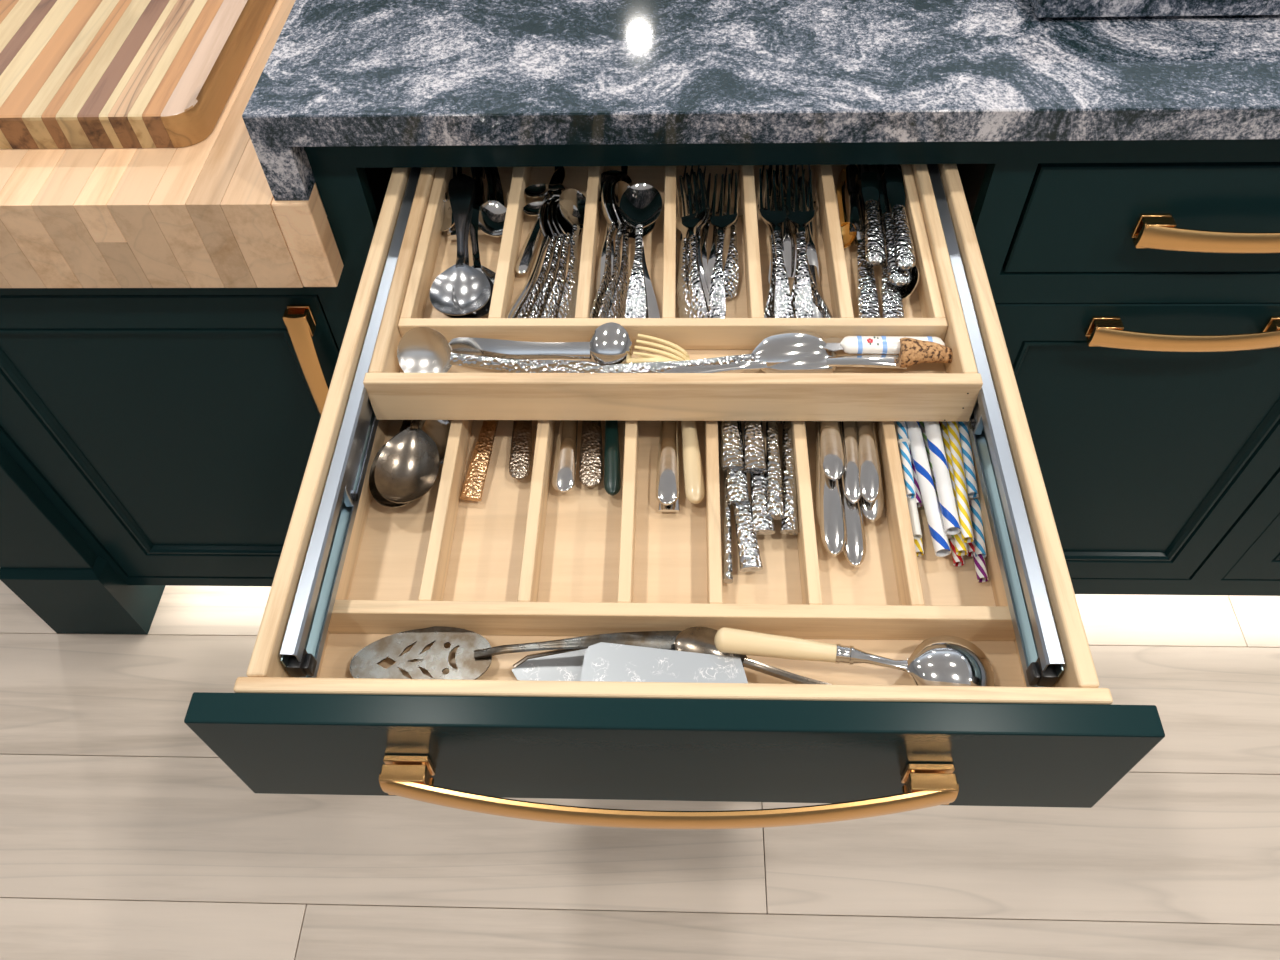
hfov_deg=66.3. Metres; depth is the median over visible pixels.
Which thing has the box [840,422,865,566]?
knife
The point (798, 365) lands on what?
bowl
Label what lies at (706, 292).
fork
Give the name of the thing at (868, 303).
knife
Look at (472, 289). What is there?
bowl
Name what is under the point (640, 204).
bowl
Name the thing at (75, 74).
cutting board
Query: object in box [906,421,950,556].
straw
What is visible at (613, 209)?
bowl
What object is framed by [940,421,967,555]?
straw
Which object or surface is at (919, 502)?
straw
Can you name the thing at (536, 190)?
bowl
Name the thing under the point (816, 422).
knife
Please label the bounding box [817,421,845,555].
knife
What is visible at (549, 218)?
bowl
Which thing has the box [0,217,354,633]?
base cabinet
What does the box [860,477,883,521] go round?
knife
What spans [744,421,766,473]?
knife
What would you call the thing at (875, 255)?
knife
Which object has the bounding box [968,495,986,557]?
straw
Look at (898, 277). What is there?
knife
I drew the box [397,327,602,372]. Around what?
spoon
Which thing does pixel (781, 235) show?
fork
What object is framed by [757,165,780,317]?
fork
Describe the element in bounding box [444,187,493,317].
spoon
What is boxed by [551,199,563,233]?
bowl
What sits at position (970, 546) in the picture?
straw
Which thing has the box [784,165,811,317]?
fork
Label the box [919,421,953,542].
straw
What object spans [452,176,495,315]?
spoon
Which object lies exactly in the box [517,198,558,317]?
spoon
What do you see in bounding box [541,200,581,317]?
spoon
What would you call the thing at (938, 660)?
bowl
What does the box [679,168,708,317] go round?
fork
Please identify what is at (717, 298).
fork
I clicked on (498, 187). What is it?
spoon
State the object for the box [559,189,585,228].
bowl
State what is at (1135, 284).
base cabinet
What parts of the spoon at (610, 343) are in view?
handle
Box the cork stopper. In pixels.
[897,337,952,367]
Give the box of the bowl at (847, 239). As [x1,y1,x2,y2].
[840,222,856,247]
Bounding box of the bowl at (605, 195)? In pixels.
[601,181,617,228]
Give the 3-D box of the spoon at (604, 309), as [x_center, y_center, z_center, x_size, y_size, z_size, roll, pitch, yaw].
[-0.022,-0.202,0.860,0.018,0.034,0.176,2,53,3]
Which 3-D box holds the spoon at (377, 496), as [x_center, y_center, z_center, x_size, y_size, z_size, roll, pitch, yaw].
[-0.193,-0.063,0.825,0.050,0.019,0.210,-2,53,0]
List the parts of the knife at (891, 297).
blade, handle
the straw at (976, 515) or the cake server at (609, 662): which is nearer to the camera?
the cake server at (609, 662)
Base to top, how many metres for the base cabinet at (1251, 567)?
0.904 m
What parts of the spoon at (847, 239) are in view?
handle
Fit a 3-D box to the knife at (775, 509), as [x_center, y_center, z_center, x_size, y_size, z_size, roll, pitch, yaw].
[0.106,-0.054,0.796,0.015,0.013,0.200,1,53,3]
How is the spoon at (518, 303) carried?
in the tray at (921, 391)
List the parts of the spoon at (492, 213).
handle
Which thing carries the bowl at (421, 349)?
on the spoon at (420, 349)
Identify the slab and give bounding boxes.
[1030,0,1279,17]
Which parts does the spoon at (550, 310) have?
handle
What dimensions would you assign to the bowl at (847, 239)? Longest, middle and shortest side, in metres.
0.030 x 0.020 x 0.009 m
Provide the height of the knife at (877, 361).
0.006 m
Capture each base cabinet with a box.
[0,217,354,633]
[304,141,1024,296]
[984,139,1279,594]
[1193,492,1279,595]
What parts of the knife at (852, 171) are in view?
blade, handle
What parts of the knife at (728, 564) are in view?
blade, handle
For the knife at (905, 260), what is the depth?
0.85 m
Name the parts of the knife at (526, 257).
handle, blade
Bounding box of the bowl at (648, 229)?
[617,213,655,239]
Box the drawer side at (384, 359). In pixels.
[368,167,436,372]
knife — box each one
[447,167,461,239]
[460,420,498,500]
[470,167,485,234]
[509,420,531,479]
[512,648,587,680]
[515,166,565,274]
[552,420,577,492]
[579,420,602,486]
[604,420,620,495]
[656,421,678,504]
[658,496,679,511]
[681,421,704,503]
[718,421,732,583]
[721,421,743,470]
[726,421,749,504]
[734,497,762,571]
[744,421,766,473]
[750,441,774,534]
[766,421,783,519]
[767,355,906,368]
[780,421,798,534]
[812,421,819,526]
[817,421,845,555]
[818,421,845,480]
[840,421,861,503]
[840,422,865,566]
[846,165,863,235]
[855,165,879,317]
[856,421,881,502]
[860,164,885,265]
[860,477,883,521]
[877,164,911,286]
[878,203,904,317]
[884,164,915,270]
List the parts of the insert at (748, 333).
rail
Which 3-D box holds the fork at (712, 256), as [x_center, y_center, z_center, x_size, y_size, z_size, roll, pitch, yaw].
[0.069,-0.224,0.887,0.025,0.013,0.160,3,55,4]
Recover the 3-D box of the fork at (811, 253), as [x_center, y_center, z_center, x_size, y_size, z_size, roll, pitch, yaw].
[0.151,-0.234,0.891,0.025,0.013,0.160,0,54,2]
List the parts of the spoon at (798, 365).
handle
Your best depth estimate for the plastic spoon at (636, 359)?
0.78 m
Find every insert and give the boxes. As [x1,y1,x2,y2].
[328,420,1015,640]
[398,164,947,349]
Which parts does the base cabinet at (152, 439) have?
corner post, door panel, door, handle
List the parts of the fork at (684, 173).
handle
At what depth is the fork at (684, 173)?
0.91 m
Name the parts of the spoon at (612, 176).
handle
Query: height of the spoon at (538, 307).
0.027 m
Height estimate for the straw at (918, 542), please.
0.008 m
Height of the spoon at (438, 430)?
0.023 m
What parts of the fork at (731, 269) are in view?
handle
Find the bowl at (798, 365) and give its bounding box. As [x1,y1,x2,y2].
[765,351,836,372]
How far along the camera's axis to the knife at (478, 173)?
0.94 m
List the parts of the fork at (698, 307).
handle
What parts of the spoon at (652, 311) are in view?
handle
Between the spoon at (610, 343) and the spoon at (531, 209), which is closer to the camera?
the spoon at (610, 343)
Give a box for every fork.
[633,334,689,360]
[676,169,697,317]
[678,166,705,284]
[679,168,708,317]
[681,168,710,315]
[700,173,723,281]
[707,173,730,291]
[708,173,737,317]
[723,167,742,299]
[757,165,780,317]
[759,168,791,317]
[768,165,785,283]
[769,165,795,279]
[776,172,832,317]
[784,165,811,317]
[787,170,814,317]
[788,165,819,282]
[797,176,822,317]
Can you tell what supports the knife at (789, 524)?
in the base cabinet at (352, 182)
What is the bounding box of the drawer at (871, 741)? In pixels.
[184,164,1164,828]
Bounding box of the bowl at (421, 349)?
[397,327,452,372]
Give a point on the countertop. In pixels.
(336, 72)
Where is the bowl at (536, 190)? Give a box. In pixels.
[524,184,551,197]
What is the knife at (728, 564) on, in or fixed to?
in the base cabinet at (352, 182)
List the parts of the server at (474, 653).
blade, handle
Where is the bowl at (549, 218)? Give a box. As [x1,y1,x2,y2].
[547,198,558,234]
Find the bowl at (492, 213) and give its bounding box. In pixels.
[478,200,506,236]
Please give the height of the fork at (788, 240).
0.016 m
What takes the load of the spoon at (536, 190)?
in the tray at (921, 391)
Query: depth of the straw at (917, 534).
0.75 m
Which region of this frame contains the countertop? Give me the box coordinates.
[242,0,1279,200]
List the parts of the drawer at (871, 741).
handle, panel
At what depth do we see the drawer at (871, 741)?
0.64 m
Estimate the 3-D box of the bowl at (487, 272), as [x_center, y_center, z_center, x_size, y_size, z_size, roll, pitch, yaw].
[-0.138,-0.160,0.840,0.046,0.015,0.056,-4,56,-11]
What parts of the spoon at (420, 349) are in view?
handle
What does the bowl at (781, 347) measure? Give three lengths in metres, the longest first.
0.066 x 0.038 x 0.010 m
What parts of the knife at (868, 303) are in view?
blade, handle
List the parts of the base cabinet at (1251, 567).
door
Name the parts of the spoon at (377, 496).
handle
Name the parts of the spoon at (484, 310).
handle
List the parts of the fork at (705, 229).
handle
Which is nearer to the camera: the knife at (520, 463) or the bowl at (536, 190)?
the knife at (520, 463)
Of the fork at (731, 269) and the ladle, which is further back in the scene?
the fork at (731, 269)
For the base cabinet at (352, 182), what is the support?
on the floor
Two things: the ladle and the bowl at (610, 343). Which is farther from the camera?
the bowl at (610, 343)
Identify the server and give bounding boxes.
[350,626,680,679]
[580,642,747,682]
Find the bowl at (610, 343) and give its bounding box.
[589,322,631,365]
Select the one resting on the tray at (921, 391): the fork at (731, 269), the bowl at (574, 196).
the fork at (731, 269)
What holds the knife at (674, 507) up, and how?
in the base cabinet at (352, 182)
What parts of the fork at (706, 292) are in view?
handle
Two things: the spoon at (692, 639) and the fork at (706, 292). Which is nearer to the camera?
the spoon at (692, 639)
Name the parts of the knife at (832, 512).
handle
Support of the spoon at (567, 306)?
on the tray at (921, 391)
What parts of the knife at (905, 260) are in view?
blade, handle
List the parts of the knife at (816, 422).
handle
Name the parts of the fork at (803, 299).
handle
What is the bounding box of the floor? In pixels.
[0,580,1279,959]
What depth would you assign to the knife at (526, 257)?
0.88 m
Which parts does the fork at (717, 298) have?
handle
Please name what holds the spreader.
on the tray at (921, 391)
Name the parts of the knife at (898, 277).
blade, handle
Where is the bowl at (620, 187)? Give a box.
[614,181,630,221]
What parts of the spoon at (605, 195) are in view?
handle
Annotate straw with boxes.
[894,421,921,538]
[896,421,915,498]
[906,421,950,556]
[909,446,922,507]
[914,508,923,555]
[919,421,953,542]
[923,421,960,534]
[939,421,963,566]
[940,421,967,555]
[947,421,973,542]
[958,421,977,497]
[967,541,974,556]
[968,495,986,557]
[969,501,988,582]
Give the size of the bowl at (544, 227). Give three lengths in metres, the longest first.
0.050 x 0.030 x 0.011 m
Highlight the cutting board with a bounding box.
[0,0,276,148]
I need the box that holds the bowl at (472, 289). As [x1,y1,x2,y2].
[430,264,490,315]
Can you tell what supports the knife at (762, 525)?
in the base cabinet at (352, 182)
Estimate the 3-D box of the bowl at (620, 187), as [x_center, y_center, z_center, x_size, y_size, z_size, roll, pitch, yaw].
[-0.013,-0.252,0.900,0.013,0.036,0.056,-25,48,34]
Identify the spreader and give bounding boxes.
[824,336,944,353]
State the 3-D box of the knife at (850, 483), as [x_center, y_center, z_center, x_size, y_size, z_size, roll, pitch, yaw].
[0.170,-0.065,0.804,0.017,0.013,0.200,2,53,3]
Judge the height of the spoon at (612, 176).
0.014 m
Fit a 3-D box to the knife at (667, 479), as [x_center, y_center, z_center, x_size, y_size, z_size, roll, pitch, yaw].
[0.025,-0.064,0.816,0.018,0.013,0.200,1,53,3]
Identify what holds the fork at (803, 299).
on the fork at (793, 291)
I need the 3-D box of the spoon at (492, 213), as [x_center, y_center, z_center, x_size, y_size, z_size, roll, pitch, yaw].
[-0.138,-0.272,0.921,0.032,0.016,0.130,-6,53,-3]
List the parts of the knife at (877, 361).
blade, handle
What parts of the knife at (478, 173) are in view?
blade, handle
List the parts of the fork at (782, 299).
handle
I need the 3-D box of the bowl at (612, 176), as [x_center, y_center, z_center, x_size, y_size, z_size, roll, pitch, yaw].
[-0.026,-0.272,0.922,0.038,0.013,0.056,0,55,2]
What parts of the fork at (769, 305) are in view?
handle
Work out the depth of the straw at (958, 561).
0.73 m
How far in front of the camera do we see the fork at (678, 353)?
0.79 m
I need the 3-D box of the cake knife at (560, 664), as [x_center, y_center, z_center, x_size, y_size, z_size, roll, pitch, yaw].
[-0.030,0.128,0.690,0.120,0.004,0.029,-7,53,-3]
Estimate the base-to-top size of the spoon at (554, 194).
0.014 m
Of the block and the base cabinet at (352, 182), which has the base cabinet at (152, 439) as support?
the block
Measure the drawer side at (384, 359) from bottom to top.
0.044 m
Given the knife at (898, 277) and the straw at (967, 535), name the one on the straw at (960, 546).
the straw at (967, 535)
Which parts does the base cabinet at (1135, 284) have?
drawer, drawer, door panel, handle, handle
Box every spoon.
[369,420,412,507]
[374,420,439,502]
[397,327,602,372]
[419,420,449,464]
[430,174,490,315]
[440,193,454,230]
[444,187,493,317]
[447,167,455,199]
[449,322,631,365]
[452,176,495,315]
[478,167,506,236]
[487,167,504,206]
[506,200,551,317]
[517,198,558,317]
[523,201,544,215]
[524,184,568,197]
[529,199,563,317]
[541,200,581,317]
[550,166,561,199]
[557,189,585,317]
[590,181,617,317]
[596,170,632,291]
[598,330,829,372]
[599,182,624,317]
[608,181,631,317]
[615,166,627,232]
[617,213,659,317]
[620,183,661,317]
[626,356,675,362]
[662,351,836,372]
[674,627,829,683]
[836,168,856,247]
[900,265,918,299]
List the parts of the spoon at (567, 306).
handle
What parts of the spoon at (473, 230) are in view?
handle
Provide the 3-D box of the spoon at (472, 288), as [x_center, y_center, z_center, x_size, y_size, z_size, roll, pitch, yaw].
[-0.158,-0.211,0.866,0.051,0.019,0.190,-6,53,-2]
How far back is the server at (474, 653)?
0.68 m
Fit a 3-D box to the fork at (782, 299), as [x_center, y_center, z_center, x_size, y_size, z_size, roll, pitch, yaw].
[0.119,-0.206,0.853,0.025,0.025,0.181,-1,53,1]
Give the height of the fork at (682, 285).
0.034 m
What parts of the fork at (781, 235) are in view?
handle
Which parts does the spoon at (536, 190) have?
handle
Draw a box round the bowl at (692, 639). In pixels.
[674,627,746,666]
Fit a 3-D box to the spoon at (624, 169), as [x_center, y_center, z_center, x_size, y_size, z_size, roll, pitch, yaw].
[-0.015,-0.288,0.938,0.034,0.014,0.145,0,54,2]
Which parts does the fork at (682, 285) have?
handle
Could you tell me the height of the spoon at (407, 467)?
0.019 m
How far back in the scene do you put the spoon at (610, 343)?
0.79 m
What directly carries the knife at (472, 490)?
in the base cabinet at (352, 182)
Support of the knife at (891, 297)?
in the tray at (921, 391)
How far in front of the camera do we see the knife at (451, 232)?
0.90 m
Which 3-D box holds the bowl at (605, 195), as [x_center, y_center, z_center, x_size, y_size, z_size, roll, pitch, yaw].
[-0.028,-0.250,0.898,0.013,0.036,0.056,-12,54,21]
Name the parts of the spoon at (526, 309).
handle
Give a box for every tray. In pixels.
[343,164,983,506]
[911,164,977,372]
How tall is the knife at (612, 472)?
0.015 m
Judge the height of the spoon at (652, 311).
0.018 m
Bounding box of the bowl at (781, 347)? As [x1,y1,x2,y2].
[751,330,829,372]
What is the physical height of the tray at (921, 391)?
0.045 m
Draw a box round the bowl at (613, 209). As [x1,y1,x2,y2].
[610,182,620,225]
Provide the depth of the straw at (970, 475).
0.76 m
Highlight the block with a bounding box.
[0,0,343,287]
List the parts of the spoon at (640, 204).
handle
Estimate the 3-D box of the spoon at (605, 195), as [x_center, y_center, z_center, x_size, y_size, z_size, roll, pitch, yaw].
[-0.030,-0.202,0.861,0.017,0.035,0.177,2,53,3]
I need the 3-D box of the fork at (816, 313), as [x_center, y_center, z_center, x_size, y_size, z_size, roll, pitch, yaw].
[0.150,-0.206,0.871,0.016,0.004,0.203,1,55,2]
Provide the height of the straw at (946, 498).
0.011 m
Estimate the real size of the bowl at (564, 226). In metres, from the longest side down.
0.050 x 0.030 x 0.011 m
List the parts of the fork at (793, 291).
handle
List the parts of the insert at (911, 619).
rail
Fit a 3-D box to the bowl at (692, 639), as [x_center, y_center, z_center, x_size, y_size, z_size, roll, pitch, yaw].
[0.049,0.118,0.673,0.052,0.011,0.030,17,75,10]
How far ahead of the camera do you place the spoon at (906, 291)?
0.83 m
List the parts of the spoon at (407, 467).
handle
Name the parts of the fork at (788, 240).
handle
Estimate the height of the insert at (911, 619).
0.032 m
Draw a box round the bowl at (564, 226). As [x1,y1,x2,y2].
[556,200,581,236]
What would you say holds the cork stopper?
in the tray at (921, 391)
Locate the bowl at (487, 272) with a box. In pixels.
[452,265,495,315]
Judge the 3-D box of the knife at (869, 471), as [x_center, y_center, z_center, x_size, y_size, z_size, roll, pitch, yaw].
[0.183,-0.065,0.802,0.019,0.011,0.200,3,53,4]
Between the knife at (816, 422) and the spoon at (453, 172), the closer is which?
the knife at (816, 422)
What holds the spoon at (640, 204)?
in the tray at (921, 391)
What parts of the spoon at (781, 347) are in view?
handle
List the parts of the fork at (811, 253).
handle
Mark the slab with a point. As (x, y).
(1042, 8)
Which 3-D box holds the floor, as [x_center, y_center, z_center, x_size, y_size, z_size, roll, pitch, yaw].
[0.051,0.269,1.573,6.400,0.030,7.800,0,53,2]
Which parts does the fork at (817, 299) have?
handle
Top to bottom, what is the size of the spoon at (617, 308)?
0.033 m
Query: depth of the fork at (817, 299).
0.83 m
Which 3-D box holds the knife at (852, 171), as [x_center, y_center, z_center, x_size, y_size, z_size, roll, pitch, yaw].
[0.197,-0.261,0.901,0.014,0.006,0.100,3,55,4]
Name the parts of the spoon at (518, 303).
handle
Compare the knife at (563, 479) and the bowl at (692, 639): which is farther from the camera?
the knife at (563, 479)
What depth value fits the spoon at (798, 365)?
0.78 m
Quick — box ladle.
[714,627,994,685]
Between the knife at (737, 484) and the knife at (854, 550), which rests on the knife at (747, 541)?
the knife at (737, 484)
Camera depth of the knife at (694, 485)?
0.78 m
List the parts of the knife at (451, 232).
handle, blade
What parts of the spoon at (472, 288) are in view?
handle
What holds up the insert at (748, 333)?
in the tray at (921, 391)
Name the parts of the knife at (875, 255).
blade, handle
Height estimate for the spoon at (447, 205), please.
0.016 m
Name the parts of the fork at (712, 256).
handle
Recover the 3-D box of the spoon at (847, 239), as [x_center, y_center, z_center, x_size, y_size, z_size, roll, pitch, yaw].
[0.188,-0.254,0.904,0.016,0.016,0.120,2,53,3]
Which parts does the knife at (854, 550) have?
handle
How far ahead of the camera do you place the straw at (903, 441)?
0.77 m
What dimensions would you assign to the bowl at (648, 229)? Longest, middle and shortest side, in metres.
0.060 x 0.036 x 0.013 m
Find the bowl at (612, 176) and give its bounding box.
[599,170,632,205]
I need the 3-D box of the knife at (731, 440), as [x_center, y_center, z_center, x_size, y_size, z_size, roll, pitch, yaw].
[0.072,-0.090,0.818,0.017,0.009,0.199,-1,54,1]
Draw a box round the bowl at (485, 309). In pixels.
[444,277,493,317]
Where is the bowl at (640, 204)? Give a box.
[620,183,661,227]
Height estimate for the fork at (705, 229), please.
0.013 m
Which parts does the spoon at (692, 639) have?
handle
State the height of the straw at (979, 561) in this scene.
0.014 m
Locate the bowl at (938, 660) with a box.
[907,636,994,685]
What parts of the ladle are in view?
handle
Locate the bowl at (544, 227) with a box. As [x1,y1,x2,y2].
[539,200,551,238]
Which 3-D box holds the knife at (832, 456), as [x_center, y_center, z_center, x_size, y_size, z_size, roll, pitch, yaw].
[0.153,-0.081,0.809,0.020,0.008,0.199,1,54,2]
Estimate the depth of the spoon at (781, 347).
0.78 m
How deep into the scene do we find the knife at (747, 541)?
0.73 m
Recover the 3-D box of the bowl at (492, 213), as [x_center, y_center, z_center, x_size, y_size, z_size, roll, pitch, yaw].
[-0.134,-0.237,0.896,0.032,0.012,0.045,-1,55,-14]

